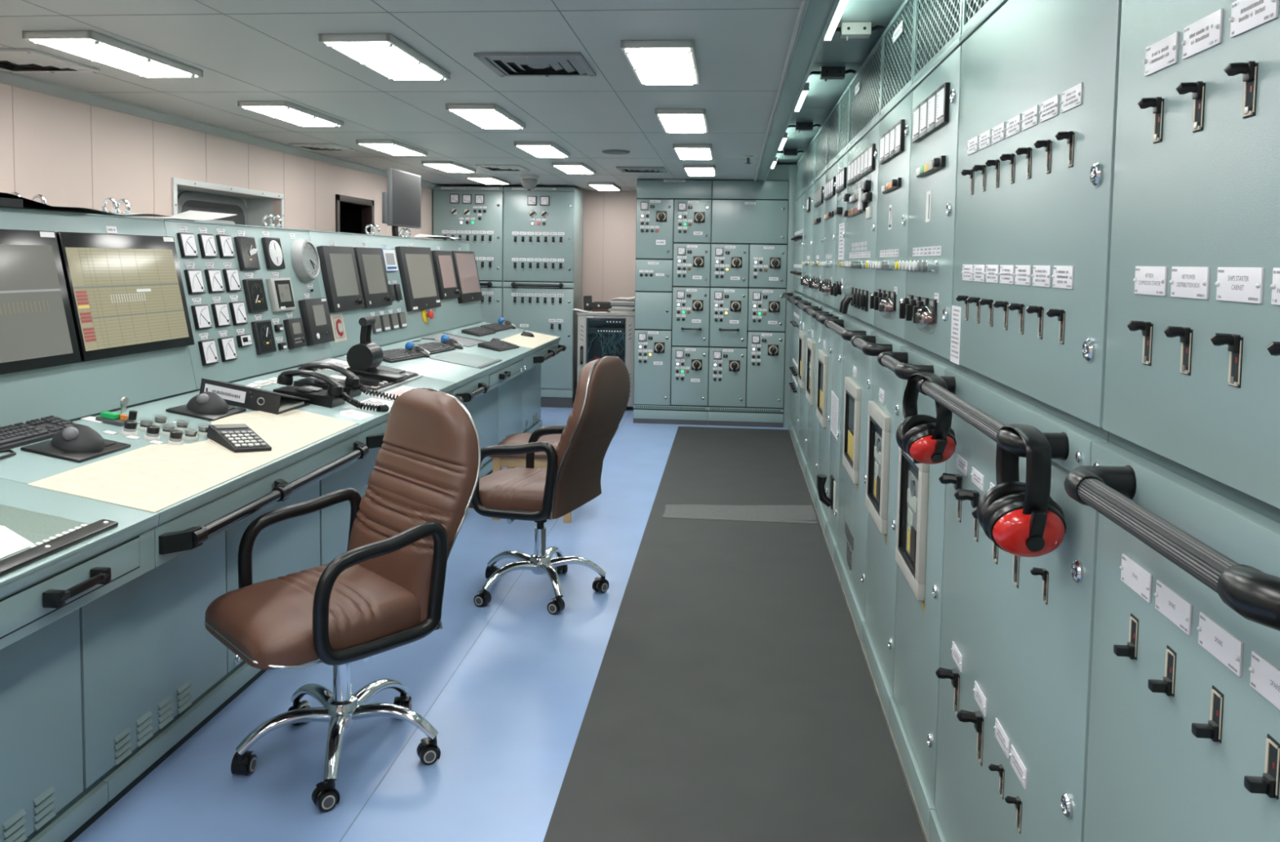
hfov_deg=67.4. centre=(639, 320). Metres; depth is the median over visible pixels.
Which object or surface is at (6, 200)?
folder
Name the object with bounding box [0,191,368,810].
control console
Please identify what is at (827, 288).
switch
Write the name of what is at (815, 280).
switch
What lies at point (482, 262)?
switch
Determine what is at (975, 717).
switch
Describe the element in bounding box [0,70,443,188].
trim
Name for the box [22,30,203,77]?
recessed light
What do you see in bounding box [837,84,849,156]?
vent grille
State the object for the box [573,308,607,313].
paper sheet
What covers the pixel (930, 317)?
switch
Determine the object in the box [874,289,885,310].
switch
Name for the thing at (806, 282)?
switch
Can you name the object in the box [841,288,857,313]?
switch
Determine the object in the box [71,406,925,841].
floor
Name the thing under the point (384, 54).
recessed light
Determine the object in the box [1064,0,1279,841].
tall cabinet
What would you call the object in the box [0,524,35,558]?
paper sheet
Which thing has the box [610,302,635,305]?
sheaf
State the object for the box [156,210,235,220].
paper sheet
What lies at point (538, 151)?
diffuser
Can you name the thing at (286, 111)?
recessed light
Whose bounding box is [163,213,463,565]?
control console
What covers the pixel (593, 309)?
box
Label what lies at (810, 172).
vent grille
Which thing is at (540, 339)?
desk pad
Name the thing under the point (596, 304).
ring binder
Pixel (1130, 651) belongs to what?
switch
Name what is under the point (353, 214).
door
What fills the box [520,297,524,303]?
switch
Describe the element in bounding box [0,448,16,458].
cable
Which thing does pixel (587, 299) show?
ring binder
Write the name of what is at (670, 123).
diffuser
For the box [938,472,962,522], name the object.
switch
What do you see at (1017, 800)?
switch
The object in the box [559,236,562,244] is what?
switch
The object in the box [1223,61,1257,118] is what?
switch
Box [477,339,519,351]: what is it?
keyboard
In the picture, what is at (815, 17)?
trim
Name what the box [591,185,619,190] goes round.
diffuser
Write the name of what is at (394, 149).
diffuser
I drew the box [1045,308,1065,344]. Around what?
switch
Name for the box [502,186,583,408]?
tall cabinet
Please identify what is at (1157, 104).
switch
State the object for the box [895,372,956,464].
defender
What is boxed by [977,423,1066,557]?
defender
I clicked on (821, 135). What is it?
vent grille
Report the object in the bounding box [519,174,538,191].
smoke detector
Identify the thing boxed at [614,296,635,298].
paper sheet
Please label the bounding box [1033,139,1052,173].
switch
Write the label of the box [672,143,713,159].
recessed light
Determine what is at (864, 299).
switch
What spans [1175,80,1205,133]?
switch
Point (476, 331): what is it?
keyboard
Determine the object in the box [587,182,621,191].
recessed light
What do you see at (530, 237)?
switch
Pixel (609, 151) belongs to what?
ceiling speaker
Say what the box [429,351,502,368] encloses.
desk pad
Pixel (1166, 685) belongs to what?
switch
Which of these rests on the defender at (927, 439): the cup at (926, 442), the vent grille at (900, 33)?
the cup at (926, 442)
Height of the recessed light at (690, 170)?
0.034 m
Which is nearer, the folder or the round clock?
the folder
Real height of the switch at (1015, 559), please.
0.114 m
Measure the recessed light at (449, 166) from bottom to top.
0.034 m
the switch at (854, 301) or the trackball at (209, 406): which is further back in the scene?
the switch at (854, 301)
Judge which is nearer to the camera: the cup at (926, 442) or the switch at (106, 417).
the cup at (926, 442)
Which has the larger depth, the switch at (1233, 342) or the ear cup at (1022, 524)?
the ear cup at (1022, 524)
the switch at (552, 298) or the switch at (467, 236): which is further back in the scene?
the switch at (467, 236)
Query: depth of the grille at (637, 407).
9.01 m
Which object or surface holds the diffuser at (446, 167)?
attached to the recessed light at (449, 166)
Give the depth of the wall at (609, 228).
10.60 m
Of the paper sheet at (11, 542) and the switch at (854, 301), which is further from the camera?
the switch at (854, 301)
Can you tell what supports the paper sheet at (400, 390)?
on the control console at (257, 310)
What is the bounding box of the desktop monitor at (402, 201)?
[382,167,421,237]
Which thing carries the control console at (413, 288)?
on the floor
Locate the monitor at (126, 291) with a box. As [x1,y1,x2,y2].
[55,231,194,362]
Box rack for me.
[577,311,635,406]
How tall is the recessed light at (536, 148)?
0.034 m
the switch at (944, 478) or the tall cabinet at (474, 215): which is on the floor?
the tall cabinet at (474, 215)
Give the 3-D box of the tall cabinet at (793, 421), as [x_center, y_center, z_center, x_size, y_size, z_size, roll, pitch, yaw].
[1.587,-0.174,8.171,0.707,2.425,1.160,1,4,5]
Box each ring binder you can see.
[199,377,311,414]
[583,295,591,311]
[591,301,612,308]
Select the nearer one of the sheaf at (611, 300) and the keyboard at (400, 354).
the keyboard at (400, 354)
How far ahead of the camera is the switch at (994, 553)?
2.00 m
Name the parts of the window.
pane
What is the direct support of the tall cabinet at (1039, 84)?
on the floor
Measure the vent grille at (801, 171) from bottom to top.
0.312 m
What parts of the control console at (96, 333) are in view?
instrument panel, door, kick plate, door, grab rail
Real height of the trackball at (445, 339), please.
0.098 m
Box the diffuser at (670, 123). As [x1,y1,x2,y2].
[657,114,706,133]
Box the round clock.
[290,239,319,282]
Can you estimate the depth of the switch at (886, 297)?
3.41 m
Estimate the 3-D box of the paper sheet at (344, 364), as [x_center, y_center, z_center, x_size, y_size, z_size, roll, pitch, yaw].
[-1.654,0.235,5.175,0.207,0.038,0.331,1,4,8]
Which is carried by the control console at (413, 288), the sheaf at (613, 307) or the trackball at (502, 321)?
the trackball at (502, 321)
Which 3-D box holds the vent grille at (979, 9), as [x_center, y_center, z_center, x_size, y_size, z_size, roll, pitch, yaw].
[0.762,-0.840,1.893,0.006,0.312,1.000,1,4,5]
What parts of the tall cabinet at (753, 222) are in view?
door, door, pull handle, door, handle, handle, handle, kick plate, door, panel, door, door, door, handle, handle, handle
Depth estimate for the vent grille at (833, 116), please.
5.55 m
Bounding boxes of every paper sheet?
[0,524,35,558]
[52,205,173,217]
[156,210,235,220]
[304,357,350,370]
[340,408,373,419]
[360,397,393,407]
[373,385,417,400]
[414,234,465,239]
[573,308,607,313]
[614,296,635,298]
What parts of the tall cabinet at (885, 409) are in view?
grab rail, skirting, door, door, selector knob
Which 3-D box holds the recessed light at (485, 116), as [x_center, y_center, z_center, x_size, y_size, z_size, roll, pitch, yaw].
[-0.800,-1.071,5.063,0.250,0.034,0.700,1,4,5]
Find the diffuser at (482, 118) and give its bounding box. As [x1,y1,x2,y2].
[449,109,520,128]
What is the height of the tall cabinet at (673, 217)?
2.280 m
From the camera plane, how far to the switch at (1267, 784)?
0.98 m
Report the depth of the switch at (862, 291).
4.08 m
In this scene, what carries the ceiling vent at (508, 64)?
in the ceiling
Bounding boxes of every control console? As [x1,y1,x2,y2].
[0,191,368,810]
[0,477,159,841]
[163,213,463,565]
[308,224,566,478]
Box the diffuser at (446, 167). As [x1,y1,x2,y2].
[423,164,472,172]
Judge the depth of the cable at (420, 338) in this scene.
6.72 m
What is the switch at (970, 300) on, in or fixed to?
attached to the tall cabinet at (1039, 84)
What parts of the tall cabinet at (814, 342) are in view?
grab rail, skirting, door, door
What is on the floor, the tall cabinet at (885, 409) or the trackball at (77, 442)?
the tall cabinet at (885, 409)
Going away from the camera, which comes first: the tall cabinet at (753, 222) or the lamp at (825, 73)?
the lamp at (825, 73)
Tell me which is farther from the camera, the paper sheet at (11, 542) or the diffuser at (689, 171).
the diffuser at (689, 171)
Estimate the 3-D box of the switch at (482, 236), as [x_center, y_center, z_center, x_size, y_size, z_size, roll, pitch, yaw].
[-1.621,-0.845,9.871,0.028,0.070,0.030,1,4,5]
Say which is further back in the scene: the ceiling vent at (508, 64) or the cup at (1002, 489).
the ceiling vent at (508, 64)
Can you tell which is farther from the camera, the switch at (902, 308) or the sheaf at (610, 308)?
the sheaf at (610, 308)
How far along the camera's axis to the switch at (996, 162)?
2.04 m
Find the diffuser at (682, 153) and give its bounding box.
[675,148,711,159]
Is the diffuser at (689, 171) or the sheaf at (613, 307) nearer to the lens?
the diffuser at (689, 171)
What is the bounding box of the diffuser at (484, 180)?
[467,177,508,184]
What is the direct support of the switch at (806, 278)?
attached to the tall cabinet at (802, 446)
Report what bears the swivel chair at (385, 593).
on the floor
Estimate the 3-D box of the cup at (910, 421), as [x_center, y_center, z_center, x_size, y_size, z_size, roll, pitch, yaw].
[0.691,0.291,2.352,0.128,0.124,0.096,1,4,5]
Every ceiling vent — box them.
[0,48,99,73]
[288,143,353,151]
[473,52,595,77]
[474,164,529,171]
[616,166,666,173]
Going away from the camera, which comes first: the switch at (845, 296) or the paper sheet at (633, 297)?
the switch at (845, 296)
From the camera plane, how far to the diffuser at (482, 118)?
5.02 m
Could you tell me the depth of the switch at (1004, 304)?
1.96 m
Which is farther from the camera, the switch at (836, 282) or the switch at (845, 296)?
the switch at (836, 282)
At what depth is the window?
6.22 m
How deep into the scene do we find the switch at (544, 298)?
9.86 m
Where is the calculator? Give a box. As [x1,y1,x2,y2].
[206,423,271,452]
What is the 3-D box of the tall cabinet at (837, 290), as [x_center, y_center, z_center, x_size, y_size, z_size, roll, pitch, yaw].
[1.284,0.021,5.016,0.707,2.425,0.470,1,4,5]
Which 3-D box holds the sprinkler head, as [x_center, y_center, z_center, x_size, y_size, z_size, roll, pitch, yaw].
[0.774,-1.151,6.870,0.070,0.054,0.070,1,4,5]
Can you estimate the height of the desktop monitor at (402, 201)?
0.507 m
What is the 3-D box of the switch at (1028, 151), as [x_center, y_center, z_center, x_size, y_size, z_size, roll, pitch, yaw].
[0.728,-0.300,1.826,0.027,0.059,0.020,1,4,5]
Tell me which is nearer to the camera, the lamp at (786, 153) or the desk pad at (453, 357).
the desk pad at (453, 357)
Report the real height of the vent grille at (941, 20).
0.312 m
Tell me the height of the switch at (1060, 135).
0.059 m
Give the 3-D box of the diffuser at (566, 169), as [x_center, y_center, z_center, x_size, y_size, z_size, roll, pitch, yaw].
[-0.534,-1.234,7.846,0.220,0.007,0.670,1,4,5]
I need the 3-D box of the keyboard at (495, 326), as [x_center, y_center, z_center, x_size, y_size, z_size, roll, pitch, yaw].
[-1.239,0.053,8.234,0.140,0.058,0.420,1,4,8]
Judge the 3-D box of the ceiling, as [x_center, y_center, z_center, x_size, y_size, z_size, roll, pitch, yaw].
[-1.081,-1.044,4.065,3.340,0.031,13.200,1,4,5]
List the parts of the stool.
leg, seat, leg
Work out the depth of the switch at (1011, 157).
1.93 m
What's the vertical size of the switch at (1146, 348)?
0.059 m
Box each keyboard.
[0,415,76,449]
[382,347,424,363]
[415,341,455,354]
[461,326,496,336]
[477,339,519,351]
[480,322,510,331]
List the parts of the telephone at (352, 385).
coiled cord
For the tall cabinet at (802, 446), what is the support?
on the floor
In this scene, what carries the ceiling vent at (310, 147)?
in the ceiling
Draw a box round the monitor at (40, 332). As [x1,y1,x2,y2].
[0,228,81,374]
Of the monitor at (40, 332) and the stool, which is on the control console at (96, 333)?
the monitor at (40, 332)
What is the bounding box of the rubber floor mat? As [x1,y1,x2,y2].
[542,426,925,841]
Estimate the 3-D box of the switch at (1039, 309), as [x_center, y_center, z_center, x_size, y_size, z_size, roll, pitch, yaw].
[0.714,0.002,1.740,0.027,0.059,0.020,1,4,5]
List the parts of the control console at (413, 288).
instrument panel, grab rail, door, handle, drawer, door, kick plate, door, grab rail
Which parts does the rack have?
door handle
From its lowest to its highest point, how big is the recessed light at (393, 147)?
0.034 m
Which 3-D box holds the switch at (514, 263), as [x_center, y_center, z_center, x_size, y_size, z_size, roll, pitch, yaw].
[-1.285,-0.566,9.856,0.028,0.070,0.030,1,4,5]
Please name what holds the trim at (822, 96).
attached to the ceiling
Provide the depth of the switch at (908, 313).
2.88 m
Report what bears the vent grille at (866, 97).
attached to the tall cabinet at (850, 563)
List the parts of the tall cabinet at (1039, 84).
grab rail, door, door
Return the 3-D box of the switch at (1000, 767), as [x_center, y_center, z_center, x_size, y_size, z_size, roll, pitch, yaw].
[0.712,0.920,1.923,0.027,0.063,0.024,1,4,5]
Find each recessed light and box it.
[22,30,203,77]
[237,101,343,126]
[318,33,449,79]
[355,139,427,155]
[421,160,475,173]
[445,103,525,128]
[466,175,510,184]
[513,141,569,157]
[551,162,595,174]
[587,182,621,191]
[620,40,700,84]
[654,108,708,133]
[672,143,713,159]
[683,164,716,176]
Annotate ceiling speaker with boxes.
[601,149,630,154]
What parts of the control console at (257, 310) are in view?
instrument panel, touch panel, selector knob, door, telegraph lever, telegraph plate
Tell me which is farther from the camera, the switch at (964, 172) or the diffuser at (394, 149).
the diffuser at (394, 149)
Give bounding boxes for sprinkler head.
[743,155,753,164]
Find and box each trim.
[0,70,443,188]
[754,0,840,181]
[775,0,904,164]
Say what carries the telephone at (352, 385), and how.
on the control console at (257, 310)
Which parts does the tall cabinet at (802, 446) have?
grab rail, skirting, door, door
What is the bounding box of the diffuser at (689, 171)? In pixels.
[684,168,714,176]
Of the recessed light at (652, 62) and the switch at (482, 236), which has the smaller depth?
the recessed light at (652, 62)
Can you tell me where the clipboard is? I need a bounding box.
[0,503,118,576]
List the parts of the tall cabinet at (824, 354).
grab rail, skirting, door, door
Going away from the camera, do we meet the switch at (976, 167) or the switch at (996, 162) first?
the switch at (996, 162)
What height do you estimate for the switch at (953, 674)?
0.110 m
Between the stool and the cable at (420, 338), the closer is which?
the stool
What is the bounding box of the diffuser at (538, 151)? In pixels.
[516,145,566,157]
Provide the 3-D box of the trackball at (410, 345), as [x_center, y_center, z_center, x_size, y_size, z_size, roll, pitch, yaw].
[-1.401,0.178,6.028,0.166,0.098,0.100,1,4,5]
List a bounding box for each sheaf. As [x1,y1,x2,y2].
[608,307,635,311]
[609,299,635,302]
[609,305,635,306]
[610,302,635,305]
[610,311,635,313]
[611,306,635,308]
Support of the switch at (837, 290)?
attached to the tall cabinet at (837, 290)
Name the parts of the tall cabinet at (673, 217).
door, door, door, door, handle, handle, kick plate, panel, door, door, pull handle, door, door, handle, handle, handle, handle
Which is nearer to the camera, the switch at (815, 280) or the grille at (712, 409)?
the switch at (815, 280)
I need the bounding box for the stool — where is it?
[488,432,580,522]
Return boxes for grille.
[635,405,704,409]
[710,407,780,411]
[795,151,805,199]
[804,135,815,189]
[813,118,826,180]
[826,99,839,168]
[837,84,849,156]
[848,34,882,146]
[880,0,915,115]
[912,0,963,82]
[961,0,996,34]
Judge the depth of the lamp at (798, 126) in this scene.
6.23 m
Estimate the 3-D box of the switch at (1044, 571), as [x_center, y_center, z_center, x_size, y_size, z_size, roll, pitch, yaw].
[0.699,0.464,1.685,0.027,0.061,0.022,1,4,5]
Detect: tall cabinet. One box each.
[432,186,503,323]
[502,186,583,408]
[633,179,712,425]
[707,164,798,427]
[782,151,808,452]
[789,135,817,475]
[797,118,830,507]
[806,99,842,537]
[815,83,853,564]
[824,34,887,644]
[850,0,921,724]
[877,0,970,841]
[916,0,1121,841]
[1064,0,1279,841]
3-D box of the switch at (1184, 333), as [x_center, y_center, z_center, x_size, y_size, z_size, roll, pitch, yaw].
[0.660,0.036,1.183,0.027,0.059,0.024,1,4,5]
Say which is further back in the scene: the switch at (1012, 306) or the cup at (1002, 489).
the switch at (1012, 306)
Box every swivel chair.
[203,387,480,812]
[467,355,630,614]
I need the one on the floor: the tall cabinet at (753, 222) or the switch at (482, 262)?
the tall cabinet at (753, 222)
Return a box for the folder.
[0,191,88,213]
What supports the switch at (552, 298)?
attached to the tall cabinet at (543, 260)
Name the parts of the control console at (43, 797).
door, kick plate, drawer, handle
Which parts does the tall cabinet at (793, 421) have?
skirting, door, door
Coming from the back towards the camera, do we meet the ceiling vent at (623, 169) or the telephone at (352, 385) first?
the ceiling vent at (623, 169)
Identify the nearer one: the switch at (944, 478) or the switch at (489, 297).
the switch at (944, 478)
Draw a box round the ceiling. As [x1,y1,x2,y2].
[0,0,801,191]
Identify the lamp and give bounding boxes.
[770,149,804,168]
[777,122,821,151]
[794,66,856,112]
[823,0,884,41]
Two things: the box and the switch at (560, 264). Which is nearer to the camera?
the switch at (560, 264)
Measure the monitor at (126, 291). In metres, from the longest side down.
0.684 x 0.455 x 0.036 m
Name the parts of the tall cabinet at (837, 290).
skirting, door, door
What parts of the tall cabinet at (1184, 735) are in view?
grab rail, door, door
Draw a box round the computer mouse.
[520,331,534,337]
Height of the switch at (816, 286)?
0.096 m
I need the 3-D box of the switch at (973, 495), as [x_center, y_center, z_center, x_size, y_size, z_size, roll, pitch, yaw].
[0.733,0.436,2.161,0.050,0.114,0.034,1,4,5]
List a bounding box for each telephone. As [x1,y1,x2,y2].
[272,368,389,411]
[293,362,398,399]
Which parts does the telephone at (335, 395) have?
label plate, coiled cord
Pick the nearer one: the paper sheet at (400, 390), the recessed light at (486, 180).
the paper sheet at (400, 390)
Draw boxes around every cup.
[895,413,936,463]
[902,422,956,464]
[977,480,1052,528]
[982,492,1066,557]
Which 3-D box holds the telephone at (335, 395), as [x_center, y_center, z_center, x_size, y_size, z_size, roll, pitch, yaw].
[-1.358,0.310,4.218,0.480,0.190,0.160,1,4,2]
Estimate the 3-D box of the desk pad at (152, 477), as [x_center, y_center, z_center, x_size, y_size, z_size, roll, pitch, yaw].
[-1.423,0.427,3.281,0.397,0.070,1.433,1,4,5]
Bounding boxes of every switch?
[95,396,137,426]
[466,235,469,241]
[473,235,476,241]
[480,235,484,242]
[480,261,484,268]
[488,296,491,302]
[513,262,516,269]
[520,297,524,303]
[528,236,532,243]
[536,236,539,243]
[536,262,539,269]
[543,297,546,304]
[551,297,554,304]
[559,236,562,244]
[559,262,562,270]
[802,275,808,285]
[804,275,809,285]
[808,276,814,288]
[810,277,817,288]
[813,277,819,288]
[819,279,826,291]
[821,279,828,292]
[824,280,831,292]
[830,280,838,295]
[833,281,841,296]
[839,287,853,312]
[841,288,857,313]
[852,288,860,308]
[856,288,864,309]
[859,289,868,311]
[869,288,881,308]
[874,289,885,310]
[878,290,890,311]
[884,291,896,312]
[898,294,913,318]
[905,295,920,320]
[912,297,928,323]
[921,298,937,324]
[935,666,959,715]
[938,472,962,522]
[954,488,979,542]
[955,295,968,320]
[956,709,983,765]
[960,168,973,195]
[966,297,980,323]
[971,506,998,564]
[972,164,986,191]
[978,298,993,326]
[985,159,999,187]
[988,763,1004,799]
[992,300,1008,330]
[999,153,1015,183]
[1004,795,1022,833]
[1008,302,1024,333]
[1012,554,1019,587]
[1015,146,1031,179]
[1025,305,1044,338]
[1030,567,1048,604]
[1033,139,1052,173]
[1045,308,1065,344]
[1054,131,1074,168]
[1113,613,1138,659]
[1126,320,1153,365]
[1137,97,1164,143]
[1147,644,1176,696]
[1163,325,1192,375]
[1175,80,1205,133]
[1191,684,1223,742]
[1209,333,1243,387]
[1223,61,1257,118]
[1244,733,1279,799]
[1266,341,1279,355]
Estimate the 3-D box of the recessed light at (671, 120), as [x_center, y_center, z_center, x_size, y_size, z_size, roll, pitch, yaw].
[0.233,-1.059,5.121,0.250,0.034,0.700,1,4,5]
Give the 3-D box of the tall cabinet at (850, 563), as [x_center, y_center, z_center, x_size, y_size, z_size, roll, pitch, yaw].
[1.213,0.067,4.271,0.707,2.425,1.030,1,4,5]
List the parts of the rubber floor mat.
mat strip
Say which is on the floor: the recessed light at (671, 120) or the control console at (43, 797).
the control console at (43, 797)
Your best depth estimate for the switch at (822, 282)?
5.74 m
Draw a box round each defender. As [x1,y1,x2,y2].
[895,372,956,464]
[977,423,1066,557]
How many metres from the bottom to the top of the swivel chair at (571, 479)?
1.106 m
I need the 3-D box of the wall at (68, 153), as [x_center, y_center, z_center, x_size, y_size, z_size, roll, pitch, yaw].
[-2.737,0.064,4.267,0.051,2.315,13.150,1,4,5]
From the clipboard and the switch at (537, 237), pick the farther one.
the switch at (537, 237)
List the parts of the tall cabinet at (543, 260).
selector knob, grab rail, door, door, selector knob, kick plate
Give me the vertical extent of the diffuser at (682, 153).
0.007 m
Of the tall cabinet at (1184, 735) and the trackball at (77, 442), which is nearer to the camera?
the tall cabinet at (1184, 735)
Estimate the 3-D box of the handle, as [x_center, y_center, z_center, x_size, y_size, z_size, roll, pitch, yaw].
[0.981,0.908,5.070,0.090,0.169,0.170,1,4,5]
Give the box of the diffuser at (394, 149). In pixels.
[359,143,422,155]
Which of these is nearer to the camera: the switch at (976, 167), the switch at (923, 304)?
the switch at (976, 167)
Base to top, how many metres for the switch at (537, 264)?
0.070 m
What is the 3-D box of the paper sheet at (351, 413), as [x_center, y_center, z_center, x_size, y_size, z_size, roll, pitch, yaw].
[-1.221,0.399,4.108,0.127,0.023,0.148,2,4,12]
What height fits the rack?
0.948 m
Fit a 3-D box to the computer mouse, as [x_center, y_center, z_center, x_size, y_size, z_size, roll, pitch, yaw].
[-0.953,0.112,8.130,0.119,0.050,0.067,0,4,-18]
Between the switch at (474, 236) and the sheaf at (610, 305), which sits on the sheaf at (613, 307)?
the sheaf at (610, 305)
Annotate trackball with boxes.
[20,423,130,462]
[165,391,246,420]
[404,341,430,357]
[440,334,463,349]
[497,317,515,328]
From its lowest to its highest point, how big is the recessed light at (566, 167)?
0.034 m
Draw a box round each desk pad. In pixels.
[26,408,357,512]
[422,332,486,346]
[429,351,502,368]
[500,330,558,348]
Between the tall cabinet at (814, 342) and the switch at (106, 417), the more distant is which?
the tall cabinet at (814, 342)
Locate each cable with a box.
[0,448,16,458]
[412,337,435,342]
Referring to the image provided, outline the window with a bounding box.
[171,177,284,227]
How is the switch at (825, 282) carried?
attached to the tall cabinet at (824, 354)
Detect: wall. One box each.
[0,82,433,239]
[582,191,636,310]
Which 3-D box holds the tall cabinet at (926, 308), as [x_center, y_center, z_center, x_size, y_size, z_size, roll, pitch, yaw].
[1.068,0.160,2.763,0.707,2.425,0.655,1,4,5]
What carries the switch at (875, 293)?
attached to the tall cabinet at (885, 409)
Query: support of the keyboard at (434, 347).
on the control console at (413, 288)
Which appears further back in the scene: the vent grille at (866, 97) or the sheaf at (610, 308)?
the sheaf at (610, 308)
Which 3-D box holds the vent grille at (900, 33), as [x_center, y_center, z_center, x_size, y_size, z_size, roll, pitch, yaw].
[0.905,-0.931,3.381,0.006,0.312,0.665,1,4,5]
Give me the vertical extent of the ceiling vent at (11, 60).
0.016 m
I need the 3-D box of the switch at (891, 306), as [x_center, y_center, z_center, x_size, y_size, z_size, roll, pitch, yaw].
[0.851,-0.053,3.312,0.052,0.096,0.085,1,4,5]
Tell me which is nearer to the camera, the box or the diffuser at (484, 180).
the diffuser at (484, 180)
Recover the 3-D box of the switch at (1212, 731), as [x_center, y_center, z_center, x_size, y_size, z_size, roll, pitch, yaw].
[0.645,0.447,1.093,0.024,0.057,0.024,1,4,5]
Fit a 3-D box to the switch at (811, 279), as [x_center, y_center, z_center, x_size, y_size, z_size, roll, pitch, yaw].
[1.168,-0.263,6.540,0.036,0.075,0.070,1,4,5]
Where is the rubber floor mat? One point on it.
(733, 698)
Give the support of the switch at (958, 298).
attached to the tall cabinet at (1039, 84)
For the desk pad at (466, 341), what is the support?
on the control console at (413, 288)
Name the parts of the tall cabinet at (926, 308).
grab rail, skirting, door, door, selector knob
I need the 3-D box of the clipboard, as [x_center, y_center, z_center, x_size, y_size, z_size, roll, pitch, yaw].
[-1.573,0.500,1.991,0.441,0.078,0.895,1,4,5]
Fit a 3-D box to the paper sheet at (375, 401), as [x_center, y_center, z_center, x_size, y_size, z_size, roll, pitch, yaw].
[-1.205,0.379,4.404,0.133,0.023,0.215,1,4,5]
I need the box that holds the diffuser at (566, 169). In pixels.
[554,165,593,173]
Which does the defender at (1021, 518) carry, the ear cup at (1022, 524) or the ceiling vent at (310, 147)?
the ear cup at (1022, 524)
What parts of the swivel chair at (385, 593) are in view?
leg, armrest, leg, seat, leg, height lever, armrest, leg, leg, backrest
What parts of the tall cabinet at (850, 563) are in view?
grab rail, skirting, door, door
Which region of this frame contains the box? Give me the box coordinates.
[591,308,610,311]
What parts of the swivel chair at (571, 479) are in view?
leg, leg, height lever, seat, armrest, leg, leg, armrest, backrest, leg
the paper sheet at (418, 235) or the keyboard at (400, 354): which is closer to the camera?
the keyboard at (400, 354)
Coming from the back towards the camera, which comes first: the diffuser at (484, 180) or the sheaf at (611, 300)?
the sheaf at (611, 300)
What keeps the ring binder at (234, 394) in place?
on the desk pad at (152, 477)
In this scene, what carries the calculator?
on the desk pad at (152, 477)
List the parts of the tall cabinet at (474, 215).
selector knob, selector knob, door, grab rail, door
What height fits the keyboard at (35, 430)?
0.056 m
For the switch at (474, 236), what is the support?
attached to the tall cabinet at (474, 215)
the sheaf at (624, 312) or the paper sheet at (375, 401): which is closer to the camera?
the paper sheet at (375, 401)
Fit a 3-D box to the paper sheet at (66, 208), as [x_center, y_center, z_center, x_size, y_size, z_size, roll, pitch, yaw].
[-2.116,-0.425,3.719,0.270,0.027,0.620,1,4,5]
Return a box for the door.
[335,194,373,234]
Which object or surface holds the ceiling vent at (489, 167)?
in the ceiling
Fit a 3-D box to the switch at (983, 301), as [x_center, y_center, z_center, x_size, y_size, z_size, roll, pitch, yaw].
[0.745,-0.018,2.071,0.027,0.059,0.020,1,4,5]
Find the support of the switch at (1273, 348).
attached to the tall cabinet at (1184, 735)

